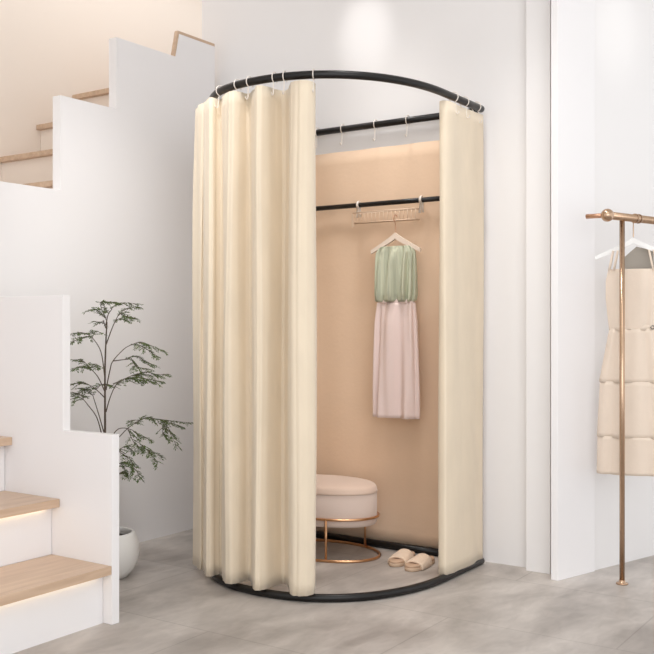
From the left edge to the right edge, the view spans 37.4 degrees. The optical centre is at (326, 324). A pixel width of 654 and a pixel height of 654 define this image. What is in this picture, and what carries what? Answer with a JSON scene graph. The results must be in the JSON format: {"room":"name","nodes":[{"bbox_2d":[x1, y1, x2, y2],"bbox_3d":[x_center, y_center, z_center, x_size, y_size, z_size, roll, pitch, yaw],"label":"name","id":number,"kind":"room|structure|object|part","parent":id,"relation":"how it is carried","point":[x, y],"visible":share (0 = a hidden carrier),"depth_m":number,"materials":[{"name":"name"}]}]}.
{"room":"clothing store","nodes":[
{"label":"clothing store","id":0,"kind":"room"},
{"bbox_2d":[0,295,118,624],"bbox_3d":[-1.252,0.466,3.716,1.250,1.148,0.035,0,0,34],"label":"wall","id":1,"kind":"structure","parent":0,"point":[46,458],"depth_m":3.52,"materials":[{"name":"white paint"}]},
{"bbox_2d":[0,0,201,180],"bbox_3d":[-1.434,-0.585,5.343,0.100,3.250,6.200,0,0,34],"label":"wall","id":2,"kind":"structure","parent":0,"point":[49,48],"depth_m":5.24,"materials":[{"name":"beige paint"}]},
{"bbox_2d":[0,88,108,188],"bbox_3d":[-0.997,-0.747,5.229,0.746,1.030,2.274,0,0,34],"label":"staircase","id":3,"kind":"structure","parent":2,"relation":"attached to","point":[31,168],"depth_m":4.85,"materials":[{"name":"brown wood"}]},
{"bbox_2d":[0,37,214,542],"bbox_3d":[-1.025,-0.150,4.478,0.050,2.380,1.474,0,0,34],"label":"wall","id":4,"kind":"structure","parent":0,"point":[114,224],"depth_m":4.58,"materials":[{"name":"white paint"}]},
{"bbox_2d":[171,31,214,55],"bbox_3d":[-0.685,-1.408,4.951,0.022,0.134,0.309,0,0,34],"label":"trim","id":5,"kind":"structure","parent":4,"relation":"attached to","point":[176,33],"depth_m":4.85,"materials":[{"name":"brown wood"}]},
{"bbox_2d":[175,34,214,69],"bbox_3d":[-0.680,-1.400,4.955,0.018,0.120,0.297,0,0,34],"label":"wall","id":6,"kind":"structure","parent":4,"relation":"on","point":[189,49],"depth_m":4.95,"materials":[{"name":"white paint"}]},
{"bbox_2d":[13,529,653,653],"bbox_3d":[0.000,1.090,3.250,8.400,0.100,9.500,0,0,0],"label":"floor","id":7,"kind":"structure","parent":0,"point":[168,605],"depth_m":3.49,"materials":[{"name":"grey stone"}]},
{"bbox_2d":[0,436,111,653],"bbox_3d":[-1.691,0.525,3.358,1.572,1.029,1.050,0,0,34],"label":"staircase","id":8,"kind":"structure","parent":7,"relation":"on","point":[47,598],"depth_m":3.29,"materials":[{"name":"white wood"}]},
{"bbox_2d":[70,300,192,578],"bbox_3d":[-0.851,0.468,3.997,0.574,1.144,0.274,0,0,3],"label":"potted plant","id":9,"kind":"object","parent":7,"relation":"on","point":[129,549],"visible":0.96,"depth_m":3.99,"materials":[{"name":"green plant"}]},
{"bbox_3d":[-0.914,0.947,4.000,0.274,0.186,0.274,0,0,34],"label":"pot","id":10,"kind":"part","parent":9,"relation":"part of","materials":[{"name":"white ceramic"}]},
{"bbox_2d":[316,474,380,562],"bbox_3d":[-0.006,0.872,4.436,0.549,0.337,0.381,0,0,34],"label":"ottoman","id":11,"kind":"object","parent":7,"relation":"on","point":[341,501],"visible":0.56,"depth_m":4.25,"materials":[{"name":"beige fabric"}]},
{"bbox_3d":[-0.005,0.941,4.239,0.011,0.182,0.011,0,0,34],"label":"leg","id":12,"kind":"part","parent":11,"relation":"part of","materials":[{"name":"gold metal"}]},
{"bbox_3d":[-0.006,0.819,4.436,0.510,0.142,0.344,0,0,34],"label":"seat","id":13,"kind":"part","parent":11,"relation":"part of","materials":[{"name":"beige fabric"}]},
{"bbox_2d":[316,474,377,495],"bbox_3d":[-0.006,0.726,4.436,0.516,0.045,0.348,0,0,34],"label":"seat cushion","id":14,"kind":"object","parent":11,"relation":"on","point":[326,485],"depth_m":4.28,"materials":[{"name":"beige fabric"}]},
{"bbox_3d":[0.177,0.941,4.506,0.011,0.182,0.011,0,0,34],"label":"leg","id":15,"kind":"part","parent":11,"relation":"part of","materials":[{"name":"gold metal"}]},
{"bbox_2d":[212,531,484,601],"bbox_3d":[0.000,1.023,4.112,1.031,0.034,0.982,0,0,34],"label":"rail","id":16,"kind":"object","parent":7,"relation":"on","point":[363,596],"visible":0.6,"depth_m":3.76,"materials":[{"name":"black metal"}]},
{"bbox_3d":[-0.009,1.024,4.098,1.031,0.031,0.951,0,0,34],"label":"curved rail","id":17,"kind":"part","parent":16,"relation":"part of","materials":[{"name":"black metal"}]},
{"bbox_2d":[387,548,414,566],"bbox_3d":[0.335,1.014,4.248,0.098,0.052,0.220,0,0,34],"label":"slipper","id":18,"kind":"object","parent":7,"relation":"on","point":[398,559],"visible":0.9,"depth_m":4.20,"materials":[{"name":"beige fabric"}]},
{"bbox_2d":[404,553,434,571],"bbox_3d":[0.403,1.014,4.164,0.092,0.052,0.222,0,0,34],"label":"slipper","id":19,"kind":"object","parent":7,"relation":"on","point":[422,561],"visible":1,"depth_m":4.11,"materials":[{"name":"beige fabric"}]},
{"bbox_2d":[586,209,653,585],"bbox_3d":[1.663,0.290,4.258,1.485,1.500,0.109,0,0,-36],"label":"clothes rack","id":20,"kind":"object","parent":7,"relation":"on","point":[606,215],"visible":1,"depth_m":3.87,"materials":[{"name":"gold metal"}]},
{"bbox_3d":[1.073,-0.434,3.846,0.085,0.019,0.019,0,0,34],"label":"rod","id":21,"kind":"part","parent":20,"relation":"part of","materials":[{"name":"gold metal"}]},
{"bbox_3d":[1.185,0.305,3.883,0.021,1.454,0.021,0,0,34],"label":"post","id":22,"kind":"part","parent":20,"relation":"part of","materials":[{"name":"gold metal"}]},
{"bbox_2d":[595,223,653,259],"bbox_3d":[1.253,-0.361,3.954,0.300,0.182,0.033,0,0,22],"label":"clothes hanger","id":23,"kind":"object","parent":20,"relation":"hanging from","point":[633,240],"visible":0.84,"depth_m":3.95,"materials":[{"name":"white plastic"}]},
{"bbox_2d":[597,247,653,476],"bbox_3d":[1.254,0.144,3.956,0.291,0.932,0.103,0,0,18],"label":"dress","id":24,"kind":"object","parent":23,"relation":"hanging from","point":[639,263],"visible":0.88,"depth_m":3.92,"materials":[{"name":"beige fabric"}]},
{"bbox_3d":[1.676,-0.434,4.271,1.448,0.031,0.031,0,0,-38],"label":"rail","id":25,"kind":"part","parent":20,"relation":"part of","materials":[{"name":"gold metal"}]},
{"bbox_2d":[202,0,525,566],"bbox_3d":[0.190,-0.585,4.671,2.000,3.250,0.121,0,0,34],"label":"wall","id":26,"kind":"structure","parent":0,"point":[475,50],"depth_m":4.35,"materials":[{"name":"white paint"}]},
{"bbox_2d":[210,70,484,135],"bbox_3d":[0.000,-0.939,4.111,1.031,0.033,0.981,0,0,34],"label":"rail","id":27,"kind":"object","parent":26,"relation":"attached to","point":[317,74],"visible":0.7,"depth_m":3.77,"materials":[{"name":"black metal"}]},
{"bbox_2d":[215,85,224,107],"bbox_3d":[-0.427,-0.915,3.883,0.050,0.095,0.005,0,0,-30],"label":"curtain hook","id":28,"kind":"object","parent":27,"relation":"hanging from","point":[219,85],"visible":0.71,"depth_m":3.88,"materials":[{"name":"white metal"}]},
{"bbox_2d":[245,76,253,99],"bbox_3d":[-0.299,-0.915,3.738,0.005,0.095,0.050,0,0,38],"label":"curtain hook","id":29,"kind":"object","parent":27,"relation":"hanging from","point":[248,76],"visible":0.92,"depth_m":3.73,"materials":[{"name":"white metal"}]},
{"bbox_2d":[192,80,316,595],"bbox_3d":[-0.337,0.048,4.162,0.480,1.915,1.212,0,0,-7],"label":"curtain","id":30,"kind":"object","parent":27,"relation":"hanging from","point":[254,278],"visible":1,"depth_m":3.75,"materials":[{"name":"beige fabric"}]},
{"bbox_2d":[271,72,277,95],"bbox_3d":[-0.199,-0.915,3.675,0.004,0.095,0.050,0,0,27],"label":"curtain hook","id":31,"kind":"object","parent":27,"relation":"hanging from","point":[273,72],"visible":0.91,"depth_m":3.67,"materials":[{"name":"white metal"}]},
{"bbox_2d":[282,70,286,94],"bbox_3d":[-0.159,-0.915,3.657,0.004,0.095,0.050,0,0,22],"label":"curtain hook","id":32,"kind":"object","parent":27,"relation":"hanging from","point":[284,70],"visible":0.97,"depth_m":3.65,"materials":[{"name":"white metal"}]},
{"bbox_2d":[312,68,314,92],"bbox_3d":[-0.050,-0.915,3.629,0.004,0.095,0.050,0,0,9],"label":"curtain hook","id":33,"kind":"object","parent":27,"relation":"hanging from","point":[313,68],"visible":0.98,"depth_m":3.62,"materials":[{"name":"white metal"}]},
{"bbox_3d":[-0.009,-0.940,4.098,1.031,0.031,0.951,0,0,34],"label":"curved rail","id":34,"kind":"part","parent":27,"relation":"part of","materials":[{"name":"black metal"}]},
{"bbox_2d":[438,100,483,574],"bbox_3d":[0.562,0.053,4.064,0.051,1.927,0.346,0,0,34],"label":"curtain","id":35,"kind":"object","parent":27,"relation":"hanging from","point":[461,261],"visible":1,"depth_m":4.02,"materials":[{"name":"beige fabric"}]},
{"bbox_2d":[460,96,469,117],"bbox_3d":[0.580,-0.915,4.071,0.050,0.095,0.004,0,0,34],"label":"curtain hook","id":36,"kind":"object","parent":27,"relation":"hanging from","point":[464,96],"visible":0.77,"depth_m":4.06,"materials":[{"name":"white metal"}]},
{"bbox_2d":[316,140,439,548],"bbox_3d":[0.274,0.091,4.529,0.985,1.853,0.012,0,0,34],"label":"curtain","id":37,"kind":"object","parent":26,"relation":"attached to","point":[399,455],"visible":0.48,"depth_m":4.57,"materials":[{"name":"fabric"}]},
{"bbox_2d":[316,196,439,210],"bbox_3d":[0.264,-0.565,4.496,0.945,0.023,0.048,0,0,34],"label":"bar","id":38,"kind":"object","parent":26,"relation":"attached to","point":[434,198],"visible":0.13,"depth_m":4.49,"materials":[{"name":"black metal"}]},
{"bbox_2d":[352,195,423,226],"bbox_3d":[0.278,-0.521,4.449,0.347,0.129,0.079,0,0,34],"label":"wire rack","id":39,"kind":"object","parent":38,"relation":"attached to","point":[421,204],"visible":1,"depth_m":4.42,"materials":[{"name":"white metal"}]},
{"bbox_3d":[0.268,-0.499,4.434,0.336,0.052,0.042,0,0,34],"label":"frame","id":40,"kind":"part","parent":39,"relation":"part of","materials":[{"name":"gold metal"}]},
{"bbox_2d":[371,214,420,253],"bbox_3d":[0.309,-0.413,4.371,0.256,0.174,0.033,0,0,34],"label":"clothes hanger","id":41,"kind":"object","parent":39,"relation":"hanging from","point":[395,235],"visible":1,"depth_m":4.37,"materials":[{"name":"beige"}]},
{"bbox_2d":[373,245,419,418],"bbox_3d":[0.317,0.031,4.366,0.235,0.775,0.120,0,0,31],"label":"dress","id":42,"kind":"object","parent":41,"relation":"hanging from","point":[396,379],"visible":1,"depth_m":4.33,"materials":[{"name":"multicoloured fabric"}]},
{"bbox_2d":[526,0,550,573],"bbox_3d":[0.901,-0.585,4.084,0.107,3.250,0.050,0,0,34],"label":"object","id":43,"kind":"structure","parent":26,"relation":"attached to","point":[538,12],"depth_m":4.06,"materials":[{"name":"white paint"}]},
{"bbox_2d":[595,0,653,569],"bbox_3d":[1.838,-0.585,4.717,1.900,3.250,0.100,0,0,-38],"label":"wall","id":44,"kind":"structure","parent":0,"point":[624,29],"depth_m":4.21,"materials":[{"name":"white paint"}]},
{"bbox_2d":[551,0,594,580],"bbox_3d":[1.022,-0.585,4.013,0.253,3.250,0.029,0,0,-38],"label":"wall","id":45,"kind":"structure","parent":44,"relation":"attached to","point":[572,21],"depth_m":3.99,"materials":[{"name":"white paint"}]}
]}

